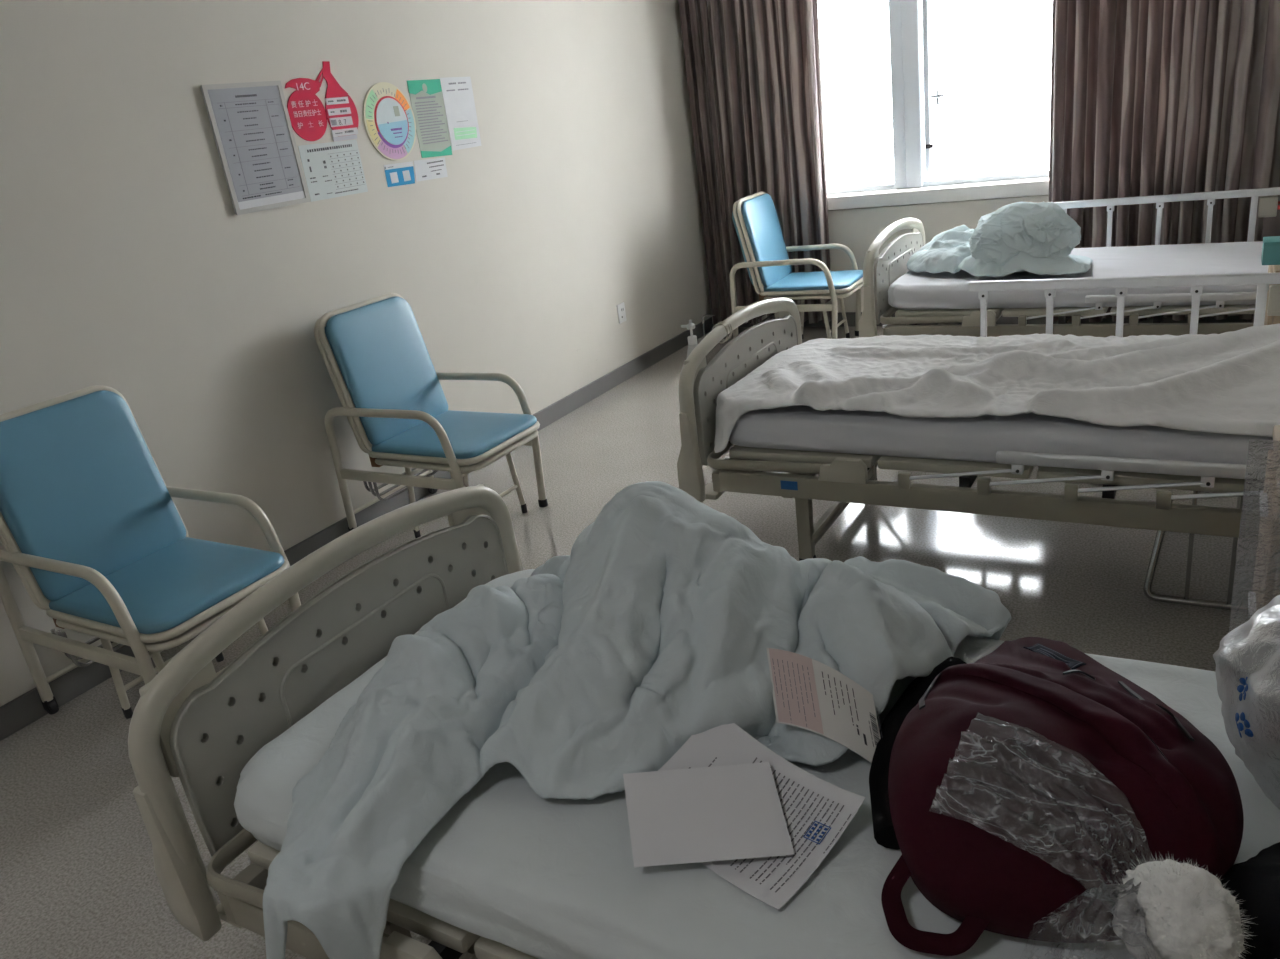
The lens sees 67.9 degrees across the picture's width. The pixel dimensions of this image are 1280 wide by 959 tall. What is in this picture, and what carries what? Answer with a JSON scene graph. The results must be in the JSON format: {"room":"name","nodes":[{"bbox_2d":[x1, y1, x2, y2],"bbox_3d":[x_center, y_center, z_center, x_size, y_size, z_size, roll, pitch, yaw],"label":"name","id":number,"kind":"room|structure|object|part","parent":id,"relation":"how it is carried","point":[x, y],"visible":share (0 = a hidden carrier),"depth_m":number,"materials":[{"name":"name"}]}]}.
{"room":"hospital room","nodes":[
{"label":"hospital room","id":0,"kind":"room"},
{"bbox_2d":[0,0,711,706],"bbox_3d":[-1.679,-0.970,3.670,0.238,2.800,8.620,5,25,30],"label":"wall","id":1,"kind":"structure","parent":0,"point":[128,264],"depth_m":3.93,"materials":[{"name":"paint"}]},
{"bbox_2d":[200,81,309,214],"bbox_3d":[-1.487,-1.294,3.698,0.016,0.465,0.364,5,25,30],"label":"framed notice","id":2,"kind":"object","parent":1,"relation":"attached to","point":[250,122],"visible":1,"depth_m":3.69,"materials":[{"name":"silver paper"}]},
{"bbox_2d":[285,61,358,140],"bbox_3d":[-1.324,-1.566,3.945,0.006,0.312,0.377,5,25,30],"label":"card","id":3,"kind":"object","parent":1,"relation":"attached to","point":[308,116],"visible":1,"depth_m":3.94,"materials":[{"name":"red paper"}]},
{"bbox_3d":[-1.297,-1.673,3.975,0.004,0.142,0.167,5,25,30],"label":"stem","id":4,"kind":"part","parent":3,"relation":"part of","materials":[{"name":"red paper"}]},
{"bbox_2d":[298,140,367,201],"bbox_3d":[-1.298,-1.314,4.030,0.002,0.223,0.328,5,25,30],"label":"calendar","id":5,"kind":"object","parent":1,"relation":"attached to","point":[331,169],"visible":1,"depth_m":4.02,"materials":[{"name":"white paper"}]},
{"bbox_2d":[0,317,717,740],"bbox_3d":[-1.419,0.306,4.051,0.016,0.100,8.120,5,25,30],"label":"baseboard","id":6,"kind":"structure","parent":1,"relation":"attached to","point":[27,708],"depth_m":4.21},
{"bbox_2d":[363,82,415,160],"bbox_3d":[-1.121,-1.610,4.275,0.012,0.332,0.320,5,25,30],"label":"chart","id":7,"kind":"object","parent":1,"relation":"attached to","point":[388,115],"visible":1,"depth_m":4.26,"materials":[{"name":"multicoloured paper"}]},
{"bbox_2d":[393,106,399,115],"bbox_3d":[-1.100,-1.665,4.294,0.001,0.043,0.032,5,25,30],"label":"picture","id":8,"kind":"object","parent":7,"relation":"on","point":[396,109],"depth_m":4.29},
{"bbox_2d":[384,161,414,186],"bbox_3d":[-1.098,-1.399,4.355,0.003,0.102,0.194,5,25,30],"label":"sign card","id":9,"kind":"object","parent":1,"relation":"attached to","point":[398,174],"visible":1,"depth_m":4.35,"materials":[{"name":"blue paper"}]},
{"bbox_2d":[407,79,451,157],"bbox_3d":[-0.988,-1.707,4.496,0.003,0.346,0.235,5,25,30],"label":"notice","id":10,"kind":"object","parent":1,"relation":"attached to","point":[426,96],"visible":1,"depth_m":4.49,"materials":[{"name":"green paper"}]},
{"bbox_2d":[414,158,447,181],"bbox_3d":[-0.996,-1.476,4.518,0.002,0.097,0.229,5,25,30],"label":"card","id":11,"kind":"object","parent":1,"relation":"attached to","point":[428,169],"visible":1,"depth_m":4.51,"materials":[{"name":"white paper"}]},
{"bbox_2d":[440,77,481,150],"bbox_3d":[-0.877,-1.801,4.668,0.002,0.330,0.236,5,25,30],"label":"notice","id":12,"kind":"object","parent":1,"relation":"attached to","point":[457,92],"visible":1,"depth_m":4.66,"materials":[{"name":"grey paper"}]},
{"bbox_2d":[617,302,626,323],"bbox_3d":[-0.117,-1.063,6.063,0.010,0.120,0.086,5,25,30],"label":"wall socket","id":13,"kind":"object","parent":1,"relation":"attached to","point":[621,312],"visible":1,"depth_m":6.06,"materials":[{"name":"white plastic"}]},
{"bbox_2d":[0,326,1259,958],"bbox_3d":[0.393,0.473,3.241,4.550,0.100,8.920,5,25,30],"label":"floor","id":14,"kind":"structure","parent":0,"point":[79,879],"depth_m":3.08,"materials":[{"name":"plastic"}]},
{"bbox_2d":[0,385,300,718],"bbox_3d":[-1.566,0.246,2.999,0.800,1.003,0.561,5,25,30],"label":"folding chair","id":15,"kind":"object","parent":14,"relation":"on","point":[92,529],"visible":0.84,"depth_m":2.96,"materials":[{"name":"blue vinyl"},{"name":"cream painted metal"},{"name":"black rubber"}]},
{"bbox_3d":[-1.810,0.049,3.059,0.147,0.591,0.523,5,25,30],"label":"folded frame","id":16,"kind":"part","parent":15,"relation":"part of","materials":[{"name":"beige metal"}]},
{"bbox_3d":[-1.698,0.512,2.877,0.723,0.612,0.035,5,25,30],"label":"armrest frame","id":17,"kind":"part","parent":15,"relation":"part of","materials":[{"name":"beige metal"}]},
{"bbox_2d":[0,390,185,600],"bbox_3d":[-1.765,0.038,3.025,0.144,0.557,0.490,5,25,30],"label":"backrest cushion","id":18,"kind":"object","parent":15,"relation":"on","point":[81,483],"depth_m":3.00,"materials":[{"name":"blue leather"}]},
{"bbox_3d":[-1.786,0.042,3.041,0.150,0.599,0.525,5,25,30],"label":"backrest frame","id":19,"kind":"part","parent":15,"relation":"part of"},
{"bbox_3d":[-1.664,0.583,2.998,0.064,0.340,0.025,5,25,30],"label":"leg","id":20,"kind":"part","parent":15,"relation":"part of","materials":[{"name":"beige metal"}]},
{"bbox_3d":[-1.459,0.372,2.991,0.568,0.024,0.497,5,25,30],"label":"extension frame","id":21,"kind":"part","parent":15,"relation":"part of","materials":[{"name":"beige metal"}]},
{"bbox_3d":[-1.421,0.604,2.855,0.070,0.340,0.025,5,25,30],"label":"leg","id":22,"kind":"part","parent":15,"relation":"part of","materials":[{"name":"beige metal"}]},
{"bbox_2d":[49,537,284,633],"bbox_3d":[-1.466,0.315,2.968,0.565,0.035,0.490,5,25,30],"label":"seat cushion","id":23,"kind":"object","parent":15,"relation":"on","point":[175,584],"depth_m":2.90,"materials":[{"name":"blue leather"}]},
{"bbox_3d":[-1.466,0.340,2.981,0.597,0.026,0.511,5,25,30],"label":"seat frame","id":24,"kind":"part","parent":15,"relation":"part of","materials":[{"name":"beige metal"}]},
{"bbox_3d":[-1.441,0.317,3.285,0.723,0.612,0.035,5,25,30],"label":"armrest frame","id":25,"kind":"part","parent":15,"relation":"part of","materials":[{"name":"beige metal"}]},
{"bbox_3d":[-1.248,0.473,3.129,0.070,0.340,0.025,5,25,30],"label":"leg","id":26,"kind":"part","parent":15,"relation":"part of","materials":[{"name":"beige metal"}]},
{"bbox_2d":[128,484,537,958],"bbox_3d":[0.314,0.598,1.609,2.196,0.858,1.079,5,25,30],"label":"hospital bed","id":27,"kind":"object","parent":14,"relation":"on","point":[193,724],"visible":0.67,"depth_m":1.79,"materials":[{"name":"beige plastic"}]},
{"bbox_3d":[-0.849,0.691,1.729,0.091,0.335,0.044,5,25,30],"label":"corner post","id":28,"kind":"part","parent":27,"relation":"part of","materials":[{"name":"beige plastic"}]},
{"bbox_3d":[-0.738,0.813,1.828,0.120,0.022,0.110,5,25,30],"label":"crank handle","id":29,"kind":"part","parent":27,"relation":"part of","materials":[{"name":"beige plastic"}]},
{"bbox_3d":[-0.587,0.376,2.073,0.022,0.372,0.930,5,25,30],"label":"panel","id":30,"kind":"part","parent":27,"relation":"part of","materials":[{"name":"grey plastic"}]},
{"bbox_3d":[-0.356,0.915,1.707,0.234,0.307,0.040,5,25,30],"label":"leg","id":31,"kind":"part","parent":27,"relation":"part of","materials":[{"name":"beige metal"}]},
{"bbox_3d":[-0.337,0.304,2.540,0.091,0.335,0.044,5,25,30],"label":"corner post","id":32,"kind":"part","parent":27,"relation":"part of","materials":[{"name":"beige plastic"}]},
{"bbox_2d":[234,569,1279,958],"bbox_3d":[0.287,0.500,1.581,1.956,0.138,0.945,5,25,30],"label":"mattress","id":33,"kind":"object","parent":27,"relation":"on","point":[510,865],"visible":0.24,"depth_m":1.37,"materials":[{"name":"white fabric"}]},
{"bbox_2d":[263,481,1011,958],"bbox_3d":[-0.009,0.394,1.677,1.075,0.614,1.251,5,25,30],"label":"quilt","id":34,"kind":"object","parent":33,"relation":"on","point":[595,667],"visible":0.98,"depth_m":1.57,"materials":[{"name":"grey fabric"}]},
{"bbox_2d":[766,648,882,762],"bbox_3d":[0.295,0.365,1.514,0.223,0.140,0.084,5,25,30],"label":"paper","id":35,"kind":"object","parent":34,"relation":"on","point":[808,694],"visible":0.95,"depth_m":1.51,"materials":[{"name":"beige paper"}]},
{"bbox_2d":[658,723,865,909],"bbox_3d":[0.152,0.470,1.399,0.210,0.090,0.282,-26,27,-39],"label":"printed page","id":36,"kind":"object","parent":33,"relation":"on","point":[817,812],"visible":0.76,"depth_m":1.38,"materials":[{"name":"white paper"}]},
{"bbox_2d":[623,762,794,866],"bbox_3d":[0.095,0.489,1.396,0.236,0.050,0.155,-7,21,2],"label":"sheet","id":37,"kind":"object","parent":36,"relation":"on","point":[728,812],"visible":1,"depth_m":1.39,"materials":[{"name":"white paper"}]},
{"bbox_2d":[869,637,1243,955],"bbox_3d":[0.573,0.349,1.393,0.483,0.199,0.680,-4,21,10],"label":"backpack","id":38,"kind":"object","parent":33,"relation":"on","point":[1175,786],"visible":0.98,"depth_m":1.18,"materials":[{"name":"red fabric"}]},
{"bbox_2d":[931,719,1155,958],"bbox_3d":[0.472,0.476,1.076,0.221,0.190,0.474,-6,21,4],"label":"clear plastic bag","id":39,"kind":"object","parent":38,"relation":"on","point":[1106,891],"visible":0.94,"depth_m":1.12,"materials":[{"name":"clear plastic"}]},
{"bbox_3d":[0.668,0.296,1.445,0.045,0.015,0.005,7,26,35],"label":"zipper pull","id":40,"kind":"part","parent":38,"relation":"part of","materials":[{"name":"silver metal"}]},
{"bbox_2d":[1108,852,1253,958],"bbox_3d":[0.569,0.466,1.004,0.136,0.136,0.140,-24,26,-36],"label":"pompom","id":41,"kind":"object","parent":38,"relation":"attached to","point":[1188,913],"visible":0.99,"depth_m":0.97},
{"bbox_2d":[1213,595,1279,808],"bbox_3d":[1.000,0.254,1.256,0.414,0.356,0.389,5,25,30],"label":"bag","id":42,"kind":"object","parent":33,"relation":"on","point":[1254,760],"visible":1,"depth_m":1.29,"materials":[{"name":"plastic"}]},
{"bbox_2d":[1237,677,1247,700],"bbox_3d":[0.816,0.285,1.282,0.008,0.036,0.037,-1,22,18],"label":"print","id":43,"kind":"object","parent":42,"relation":"attached to","point":[1242,687],"depth_m":1.29},
{"bbox_2d":[1235,712,1253,737],"bbox_3d":[0.808,0.332,1.275,0.007,0.039,0.039,-7,21,3],"label":"print","id":44,"kind":"object","parent":42,"relation":"attached to","point":[1241,719],"depth_m":1.27},
{"bbox_2d":[1220,842,1279,958],"bbox_3d":[0.750,0.516,1.022,0.622,0.118,0.520,5,25,30],"label":"jacket","id":45,"kind":"object","parent":33,"relation":"on","point":[1255,881],"visible":0.57,"depth_m":1.08,"materials":[{"name":"black fabric"}]},
{"bbox_2d":[314,293,547,537],"bbox_3d":[-0.883,-0.270,4.081,0.800,1.003,0.561,5,25,30],"label":"folding chair","id":46,"kind":"object","parent":14,"relation":"on","point":[374,352],"visible":0.93,"depth_m":4.01,"materials":[{"name":"blue vinyl"},{"name":"cream painted metal"},{"name":"black rubber"}]},
{"bbox_3d":[-1.127,-0.467,4.142,0.147,0.591,0.523,5,25,30],"label":"folded frame","id":47,"kind":"part","parent":46,"relation":"part of","materials":[{"name":"beige metal"}]},
{"bbox_3d":[-1.103,-0.473,4.123,0.150,0.599,0.525,5,25,30],"label":"backrest frame","id":48,"kind":"part","parent":46,"relation":"part of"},
{"bbox_2d":[326,296,447,445],"bbox_3d":[-1.082,-0.477,4.108,0.144,0.557,0.490,5,25,30],"label":"backrest cushion","id":49,"kind":"object","parent":46,"relation":"on","point":[383,360],"depth_m":4.05,"materials":[{"name":"blue leather"}]},
{"bbox_3d":[-1.015,-0.004,3.960,0.723,0.612,0.035,5,25,30],"label":"armrest frame","id":50,"kind":"part","parent":46,"relation":"part of","materials":[{"name":"beige metal"}]},
{"bbox_3d":[-0.981,0.067,4.080,0.064,0.340,0.025,5,25,30],"label":"leg","id":51,"kind":"part","parent":46,"relation":"part of","materials":[{"name":"beige metal"}]},
{"bbox_3d":[-0.783,-0.175,4.063,0.597,0.026,0.511,5,25,30],"label":"seat frame","id":52,"kind":"part","parent":46,"relation":"part of","materials":[{"name":"beige metal"}]},
{"bbox_2d":[372,410,536,458],"bbox_3d":[-0.783,-0.201,4.051,0.565,0.035,0.490,5,25,30],"label":"seat cushion","id":53,"kind":"object","parent":46,"relation":"on","point":[471,435],"depth_m":3.97,"materials":[{"name":"blue leather"}]},
{"bbox_3d":[-0.775,-0.144,4.073,0.568,0.024,0.497,5,25,30],"label":"extension frame","id":54,"kind":"part","parent":46,"relation":"part of","materials":[{"name":"beige metal"}]},
{"bbox_3d":[-0.807,-0.064,4.355,0.064,0.340,0.025,5,25,30],"label":"leg","id":55,"kind":"part","parent":46,"relation":"part of","materials":[{"name":"beige metal"}]},
{"bbox_3d":[-0.757,-0.198,4.368,0.723,0.612,0.035,5,25,30],"label":"armrest frame","id":56,"kind":"part","parent":46,"relation":"part of","materials":[{"name":"beige metal"}]},
{"bbox_3d":[-0.565,-0.043,4.212,0.070,0.340,0.025,5,25,30],"label":"leg","id":57,"kind":"part","parent":46,"relation":"part of","materials":[{"name":"beige metal"}]},
{"bbox_2d":[730,191,862,338],"bbox_3d":[1.038,-1.364,6.206,0.800,1.003,0.561,4,24,29],"label":"folding chair","id":58,"kind":"object","parent":14,"relation":"on","point":[767,262],"visible":0.77,"depth_m":6.09,"materials":[{"name":"blue vinyl"},{"name":"cream painted steel"},{"name":"black rubber"}]},
{"bbox_3d":[0.790,-1.558,6.261,0.147,0.591,0.523,4,24,29],"label":"folded frame","id":59,"kind":"part","parent":58,"relation":"part of","materials":[{"name":"beige metal"}]},
{"bbox_2d":[732,207,762,285],"bbox_3d":[0.768,-1.559,6.273,0.127,0.498,0.470,4,24,29],"label":"frame","id":60,"kind":"object","parent":58,"relation":"on","point":[748,221],"depth_m":6.04,"materials":[{"name":"beige metal"}]},
{"bbox_3d":[0.815,-1.565,6.243,0.150,0.599,0.525,4,24,29],"label":"backrest frame","id":61,"kind":"part","parent":58,"relation":"part of","materials":[{"name":"beige metal"}]},
{"bbox_2d":[742,193,791,286],"bbox_3d":[0.837,-1.569,6.228,0.144,0.557,0.490,4,24,29],"label":"backrest cushion","id":62,"kind":"object","parent":58,"relation":"on","point":[762,237],"depth_m":6.13,"materials":[{"name":"blue leather"}]},
{"bbox_3d":[0.912,-1.097,6.080,0.723,0.612,0.035,4,24,29],"label":"armrest frame","id":63,"kind":"part","parent":58,"relation":"part of","materials":[{"name":"beige metal"}]},
{"bbox_3d":[1.108,-1.158,6.481,0.064,0.340,0.025,4,24,29],"label":"leg","id":64,"kind":"part","parent":58,"relation":"part of","materials":[{"name":"beige metal"}]},
{"bbox_3d":[1.139,-1.271,6.191,0.597,0.026,0.511,4,24,29],"label":"seat frame","id":65,"kind":"part","parent":58,"relation":"part of","materials":[{"name":"beige metal"}]},
{"bbox_3d":[1.156,-1.293,6.496,0.723,0.612,0.035,4,24,29],"label":"armrest frame","id":66,"kind":"part","parent":58,"relation":"part of","materials":[{"name":"beige metal"}]},
{"bbox_2d":[763,270,862,291],"bbox_3d":[1.140,-1.297,6.178,0.565,0.035,0.490,4,24,29],"label":"seat cushion","id":67,"kind":"object","parent":58,"relation":"on","point":[845,280],"depth_m":6.07,"materials":[{"name":"blue leather"}]},
{"bbox_3d":[1.147,-1.239,6.201,0.568,0.024,0.497,4,24,29],"label":"extension frame","id":68,"kind":"part","parent":58,"relation":"part of","materials":[{"name":"beige metal"}]},
{"bbox_3d":[1.191,-1.008,6.065,0.070,0.340,0.025,4,24,29],"label":"leg","id":69,"kind":"part","parent":58,"relation":"part of","materials":[{"name":"beige metal"}]},
{"bbox_3d":[1.355,-1.140,6.345,0.070,0.340,0.025,4,24,29],"label":"leg","id":70,"kind":"part","parent":58,"relation":"part of","materials":[{"name":"beige metal"}]},
{"bbox_2d":[677,272,1279,611],"bbox_3d":[1.334,-0.172,3.225,2.196,0.858,1.079,5,25,30],"label":"hospital bed","id":71,"kind":"object","parent":14,"relation":"on","point":[844,479],"visible":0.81,"depth_m":3.07,"materials":[{"name":"beige metal"}]},
{"bbox_3d":[0.171,-0.080,3.345,0.091,0.335,0.044,5,25,30],"label":"corner post","id":72,"kind":"part","parent":71,"relation":"part of","materials":[{"name":"beige plastic"}]},
{"bbox_2d":[681,315,714,363],"bbox_3d":[0.225,-0.470,3.497,0.140,0.274,0.076,5,25,30],"label":"pump bottle","id":73,"kind":"object","parent":71,"relation":"hanging from","point":[692,340],"visible":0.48,"depth_m":3.48,"materials":[{"name":"plastic"}]},
{"bbox_2d":[686,343,697,358],"bbox_3d":[0.206,-0.424,3.531,0.068,0.170,0.068,5,25,30],"label":"bottle","id":74,"kind":"object","parent":73,"relation":"on","point":[691,346],"depth_m":3.49,"materials":[{"name":"plastic"}]},
{"bbox_3d":[0.282,0.043,3.444,0.120,0.022,0.110,5,25,30],"label":"crank handle","id":75,"kind":"part","parent":71,"relation":"part of","materials":[{"name":"beige plastic"}]},
{"bbox_3d":[0.432,-0.394,3.689,0.022,0.372,0.930,5,25,30],"label":"panel","id":76,"kind":"part","parent":71,"relation":"part of","materials":[{"name":"grey plastic"}]},
{"bbox_3d":[0.663,0.145,3.322,0.234,0.307,0.040,5,25,30],"label":"leg","id":77,"kind":"part","parent":71,"relation":"part of","materials":[{"name":"beige metal"}]},
{"bbox_3d":[1.030,-0.131,3.903,0.234,0.307,0.040,5,25,30],"label":"leg","id":78,"kind":"part","parent":71,"relation":"part of","materials":[{"name":"beige metal"}]},
{"bbox_2d":[729,405,1273,465],"bbox_3d":[1.307,-0.270,3.196,1.956,0.138,0.937,5,25,30],"label":"mattress","id":79,"kind":"object","parent":71,"relation":"on","point":[801,427],"visible":0.28,"depth_m":2.88,"materials":[{"name":"white fabric"}]},
{"bbox_2d":[714,323,1279,452],"bbox_3d":[1.296,-0.346,3.173,1.988,0.283,1.047,5,25,30],"label":"quilt","id":80,"kind":"object","parent":79,"relation":"on","point":[1227,382],"visible":1,"depth_m":2.99,"materials":[{"name":"white fabric"}]},
{"bbox_3d":[2.103,-0.490,3.235,0.030,0.400,0.024,5,25,30],"label":"post","id":81,"kind":"part","parent":71,"relation":"part of","materials":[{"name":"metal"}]},
{"bbox_2d":[859,187,1279,336],"bbox_3d":[2.355,-0.943,4.844,2.196,0.858,1.106,5,25,30],"label":"hospital bed","id":82,"kind":"object","parent":14,"relation":"on","point":[880,271],"visible":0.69,"depth_m":4.79,"materials":[{"name":"beige metal"}]},
{"bbox_3d":[1.186,-0.846,4.953,0.091,0.335,0.044,5,25,30],"label":"corner post","id":83,"kind":"part","parent":82,"relation":"part of","materials":[{"name":"beige plastic"}]},
{"bbox_3d":[1.447,-1.160,5.297,0.022,0.372,0.930,5,25,30],"label":"panel","id":84,"kind":"part","parent":82,"relation":"part of","materials":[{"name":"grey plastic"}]},
{"bbox_2d":[888,241,1268,309],"bbox_3d":[2.321,-1.037,4.804,1.956,0.139,0.932,5,25,30],"label":"mattress","id":85,"kind":"object","parent":82,"relation":"on","point":[923,290],"visible":0.56,"depth_m":4.64,"materials":[{"name":"white fabric"}]},
{"bbox_2d":[906,201,1092,277],"bbox_3d":[1.839,-1.278,4.916,0.624,0.333,1.094,-19,24,-27],"label":"quilt","id":86,"kind":"object","parent":85,"relation":"on","point":[1039,238],"visible":1,"depth_m":4.63,"materials":[{"name":"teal fabric"}]},
{"bbox_3d":[3.139,-1.273,4.877,0.030,0.400,0.024,5,25,30],"label":"post","id":87,"kind":"part","parent":82,"relation":"part of","materials":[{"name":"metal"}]},
{"bbox_2d":[1225,439,1279,680],"bbox_3d":[1.425,0.370,1.738,0.600,0.900,0.080,5,25,30],"label":"screen","id":88,"kind":"object","parent":14,"relation":"on","point":[1265,457],"visible":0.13,"depth_m":1.80,"materials":[{"name":"clear plastic"}]},
{"bbox_2d":[1243,425,1279,681],"bbox_3d":[1.549,0.332,1.972,0.490,0.770,0.440,5,25,30],"label":"base cabinet","id":89,"kind":"object","parent":14,"relation":"on","point":[1276,429],"visible":0.45,"depth_m":1.93,"materials":[{"name":"rough weathered grey-brown wood"},{"name":"black rubber"}]},
{"bbox_3d":[1.339,0.274,2.078,0.014,0.015,0.100,5,25,30],"label":"handle","id":90,"kind":"part","parent":89,"relation":"part of","materials":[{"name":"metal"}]},
{"bbox_3d":[1.371,0.412,2.123,0.015,0.400,0.390,5,25,30],"label":"door","id":91,"kind":"part","parent":89,"relation":"part of","materials":[{"name":"laminate"}]},
{"bbox_3d":[1.308,0.052,1.992,0.014,0.015,0.100,5,25,30],"label":"handle","id":92,"kind":"part","parent":89,"relation":"part of","materials":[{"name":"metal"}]},
{"bbox_3d":[1.328,0.107,2.005,0.015,0.220,0.390,5,25,30],"label":"drawer","id":93,"kind":"part","parent":89,"relation":"part of","materials":[{"name":"laminate"}]},
{"bbox_2d":[1251,201,1279,322],"bbox_3d":[3.428,-1.094,5.028,0.288,0.727,0.183,5,25,30],"label":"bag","id":94,"kind":"object","parent":14,"relation":"on","point":[1271,225],"visible":0.12,"depth_m":4.94,"materials":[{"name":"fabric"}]},
{"bbox_2d":[1264,265,1279,324],"bbox_3d":[2.647,-0.465,3.628,0.490,0.770,0.440,5,25,30],"label":"base cabinet","id":95,"kind":"object","parent":14,"relation":"on","point":[1269,320],"visible":0.08,"depth_m":3.52,"materials":[{"name":"beige laminate"}]},
{"bbox_2d":[1261,236,1279,264],"bbox_3d":[2.423,-0.847,3.498,0.222,0.085,0.122,5,25,30],"label":"box","id":96,"kind":"object","parent":95,"relation":"on","point":[1270,255],"visible":1,"depth_m":3.50,"materials":[{"name":"teal plastic"}]},
{"bbox_3d":[2.419,-0.878,3.486,0.222,0.016,0.122,5,25,30],"label":"lid","id":97,"kind":"part","parent":96,"relation":"part of","materials":[{"name":"teal plastic"}]},
{"bbox_2d":[827,177,1048,311],"bbox_3d":[2.239,-2.372,5.864,4.062,2.800,0.450,5,25,30],"label":"wall","id":98,"kind":"structure","parent":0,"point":[856,229],"depth_m":6.21,"materials":[{"name":"paint"}]},
{"bbox_2d":[817,0,1052,193],"bbox_3d":[2.057,-2.636,5.850,2.600,1.554,0.135,5,25,30],"label":"window","id":99,"kind":"structure","parent":98,"relation":"attached to","point":[876,56],"depth_m":6.03,"materials":[{"name":"clear glass"}]},
{"bbox_3d":[2.466,-2.606,5.622,1.542,1.454,0.110,5,25,30],"label":"sash","id":100,"kind":"part","parent":99,"relation":"part of","materials":[{"name":"white metal"}]},
{"bbox_3d":[1.881,-2.414,6.004,0.085,0.090,0.035,5,25,30],"label":"handle","id":101,"kind":"part","parent":99,"relation":"part of","materials":[{"name":"grey metal"}]},
{"bbox_3d":[2.058,-2.638,5.852,2.600,1.554,0.070,5,25,30],"label":"frame","id":102,"kind":"part","parent":99,"relation":"part of","materials":[{"name":"white metal"}]},
{"bbox_3d":[1.997,-2.035,6.157,0.197,0.170,0.016,-4,21,11],"label":"stay arm","id":103,"kind":"part","parent":99,"relation":"part of","materials":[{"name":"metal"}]},
{"bbox_2d":[719,312,1250,326],"bbox_3d":[2.331,-1.055,6.201,4.046,0.100,0.016,5,25,30],"label":"baseboard","id":104,"kind":"structure","parent":98,"relation":"attached to","point":[850,316],"depth_m":6.07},
{"bbox_3d":[0.015,-2.208,2.202,4.550,0.100,8.920,5,25,30],"label":"ceiling","id":105,"kind":"structure","parent":0,"visible":0},
{"bbox_3d":[1.926,-3.482,5.157,4.010,0.160,0.060,5,25,30],"label":"rail","id":106,"kind":"object","parent":105,"relation":"attached to","visible":0},
{"bbox_2d":[678,0,831,324],"bbox_3d":[0.787,-2.323,6.432,0.954,2.560,0.160,5,25,30],"label":"curtain","id":107,"kind":"object","parent":106,"relation":"hanging from","point":[753,67],"visible":0.79,"depth_m":6.38,"materials":[{"name":"brown fabric"}]},
{"bbox_2d":[1049,0,1279,321],"bbox_3d":[3.076,-2.119,5.074,1.648,2.560,0.153,5,25,31],"label":"curtain","id":108,"kind":"object","parent":106,"relation":"hanging from","point":[1149,97],"visible":0.63,"depth_m":5.25,"materials":[{"name":"brown fabric"}]}
]}

